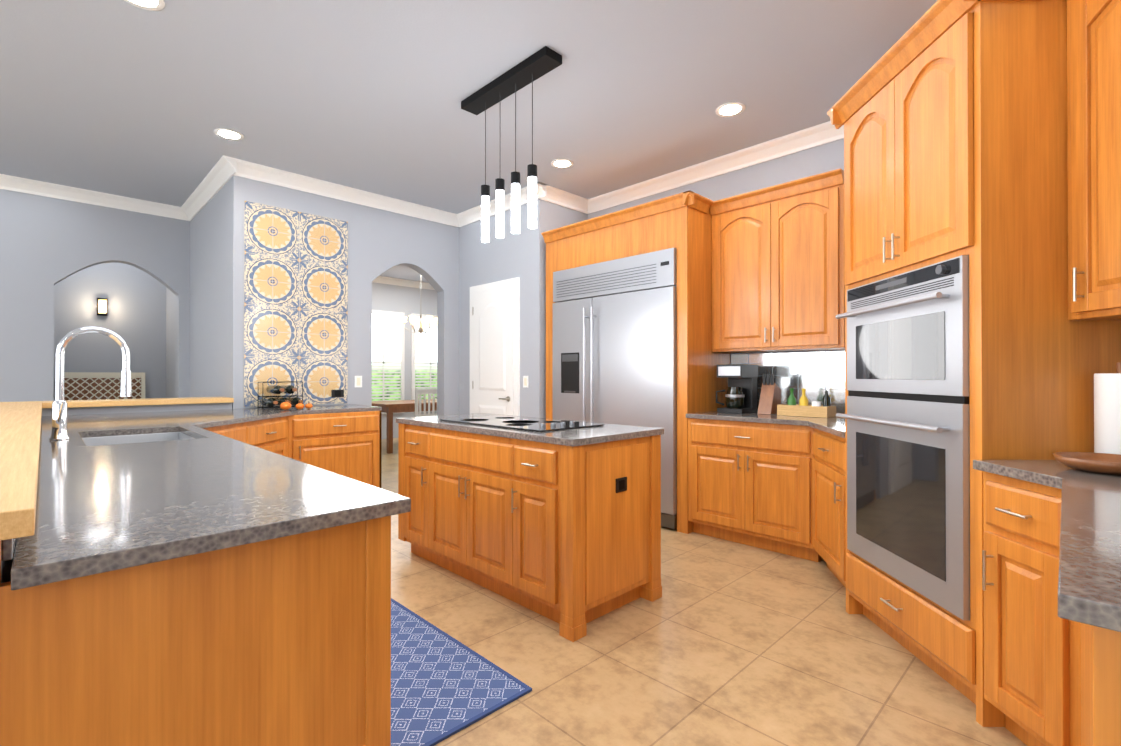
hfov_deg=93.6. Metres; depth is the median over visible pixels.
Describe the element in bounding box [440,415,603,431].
cooktop
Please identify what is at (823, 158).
wall
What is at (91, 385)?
bench
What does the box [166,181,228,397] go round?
wall
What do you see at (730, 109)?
recessed light
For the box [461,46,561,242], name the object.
pendant light
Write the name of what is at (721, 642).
floor
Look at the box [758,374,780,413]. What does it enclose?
knife block
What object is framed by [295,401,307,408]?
pumpkin
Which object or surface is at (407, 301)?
wall
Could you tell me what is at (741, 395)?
coffee maker
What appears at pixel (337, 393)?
outlet
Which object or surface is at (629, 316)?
fridge
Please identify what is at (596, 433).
island countertop
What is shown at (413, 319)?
dining chandelier
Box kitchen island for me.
[396,421,663,641]
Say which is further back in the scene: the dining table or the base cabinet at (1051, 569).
the dining table
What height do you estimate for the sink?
0.202 m
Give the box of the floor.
[381,438,1026,745]
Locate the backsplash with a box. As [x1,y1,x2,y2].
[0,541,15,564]
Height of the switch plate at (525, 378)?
0.118 m
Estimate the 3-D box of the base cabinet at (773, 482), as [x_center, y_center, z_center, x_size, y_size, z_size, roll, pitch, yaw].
[1.616,0.526,3.405,1.247,1.384,1.744,0,0,-44]
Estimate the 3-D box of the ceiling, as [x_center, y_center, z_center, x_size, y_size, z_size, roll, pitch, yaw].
[-1.913,-1.869,4.194,9.600,0.080,11.200,0,0,-44]
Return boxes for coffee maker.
[716,364,757,413]
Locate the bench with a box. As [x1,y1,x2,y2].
[64,372,144,399]
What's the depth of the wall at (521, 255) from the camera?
5.36 m
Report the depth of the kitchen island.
2.70 m
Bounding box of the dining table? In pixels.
[372,399,436,453]
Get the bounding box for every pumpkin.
[280,400,290,409]
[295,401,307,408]
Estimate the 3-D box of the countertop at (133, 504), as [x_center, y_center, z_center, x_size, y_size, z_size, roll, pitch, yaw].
[-1.464,0.313,1.906,0.650,0.032,2.520,0,0,-44]
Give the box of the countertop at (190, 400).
[44,397,233,408]
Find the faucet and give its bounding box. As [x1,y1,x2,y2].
[49,326,131,439]
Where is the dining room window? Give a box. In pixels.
[372,310,436,413]
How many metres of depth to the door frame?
5.40 m
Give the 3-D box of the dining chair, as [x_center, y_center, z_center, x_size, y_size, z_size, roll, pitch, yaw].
[-2.130,0.740,8.116,0.460,1.000,0.440,0,0,-44]
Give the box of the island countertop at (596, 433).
[396,413,663,444]
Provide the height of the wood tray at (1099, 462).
0.040 m
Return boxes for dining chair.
[415,389,436,416]
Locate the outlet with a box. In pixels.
[331,390,343,397]
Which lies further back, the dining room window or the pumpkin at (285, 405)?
the dining room window
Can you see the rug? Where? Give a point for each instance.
(444, 685)
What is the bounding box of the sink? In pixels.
[72,429,191,444]
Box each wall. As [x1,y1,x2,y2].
[0,189,189,401]
[53,262,165,400]
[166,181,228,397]
[229,175,458,415]
[372,282,436,438]
[459,199,587,417]
[588,138,843,353]
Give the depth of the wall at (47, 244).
5.13 m
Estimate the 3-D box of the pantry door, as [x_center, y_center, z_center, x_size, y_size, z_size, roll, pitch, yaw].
[-0.744,0.160,5.649,0.076,2.124,0.713,0,0,-44]
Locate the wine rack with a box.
[258,381,302,408]
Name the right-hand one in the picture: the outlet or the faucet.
the outlet
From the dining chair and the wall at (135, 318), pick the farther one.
the dining chair
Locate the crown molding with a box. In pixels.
[0,121,843,289]
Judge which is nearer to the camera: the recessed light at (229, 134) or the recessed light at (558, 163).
the recessed light at (229, 134)
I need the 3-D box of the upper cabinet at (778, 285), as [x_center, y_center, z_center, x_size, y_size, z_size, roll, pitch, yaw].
[1.656,-0.764,3.982,0.384,1.190,0.985,0,0,-44]
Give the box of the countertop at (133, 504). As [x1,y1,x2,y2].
[8,425,410,592]
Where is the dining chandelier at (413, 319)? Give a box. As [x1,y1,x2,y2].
[401,314,436,333]
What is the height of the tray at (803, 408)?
0.193 m
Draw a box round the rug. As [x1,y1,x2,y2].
[391,598,531,745]
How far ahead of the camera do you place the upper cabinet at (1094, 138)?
1.70 m
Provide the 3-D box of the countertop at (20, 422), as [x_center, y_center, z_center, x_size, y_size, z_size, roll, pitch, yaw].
[-2.475,0.222,2.212,0.415,0.040,4.470,0,0,-44]
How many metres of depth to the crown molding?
5.08 m
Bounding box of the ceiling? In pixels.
[0,0,937,282]
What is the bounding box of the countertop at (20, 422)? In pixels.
[0,401,43,544]
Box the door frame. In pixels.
[470,277,519,415]
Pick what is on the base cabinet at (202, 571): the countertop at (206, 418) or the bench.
the countertop at (206, 418)
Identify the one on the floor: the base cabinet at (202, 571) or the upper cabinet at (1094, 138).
the base cabinet at (202, 571)
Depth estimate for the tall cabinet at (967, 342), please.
1.92 m
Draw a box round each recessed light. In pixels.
[124,0,164,10]
[214,128,243,140]
[551,159,573,167]
[715,102,744,116]
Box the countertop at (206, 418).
[40,405,381,440]
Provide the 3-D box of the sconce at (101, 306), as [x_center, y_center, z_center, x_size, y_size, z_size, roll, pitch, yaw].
[-5.719,-0.828,6.569,0.100,0.220,0.070,0,0,-44]
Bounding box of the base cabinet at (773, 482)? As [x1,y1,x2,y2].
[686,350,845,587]
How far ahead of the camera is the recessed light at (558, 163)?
4.58 m
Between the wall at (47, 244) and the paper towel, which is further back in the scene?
the wall at (47, 244)
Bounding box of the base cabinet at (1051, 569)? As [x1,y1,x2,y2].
[973,460,1120,745]
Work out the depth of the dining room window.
10.13 m
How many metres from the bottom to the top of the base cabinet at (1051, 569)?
0.914 m
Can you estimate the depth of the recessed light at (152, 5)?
2.62 m
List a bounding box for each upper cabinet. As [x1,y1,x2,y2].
[709,168,844,352]
[1067,0,1120,319]
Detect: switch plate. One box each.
[355,376,361,386]
[523,376,527,387]
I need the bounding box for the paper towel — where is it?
[1094,362,1120,454]
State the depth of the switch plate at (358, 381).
5.31 m
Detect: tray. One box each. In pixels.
[777,388,835,417]
[1052,452,1120,473]
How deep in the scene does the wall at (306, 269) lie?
5.04 m
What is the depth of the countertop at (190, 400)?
4.14 m
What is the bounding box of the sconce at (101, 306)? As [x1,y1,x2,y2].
[97,298,106,315]
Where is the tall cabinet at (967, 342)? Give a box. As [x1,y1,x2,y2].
[827,0,1120,726]
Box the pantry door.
[472,285,513,415]
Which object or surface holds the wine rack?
on the countertop at (206, 418)

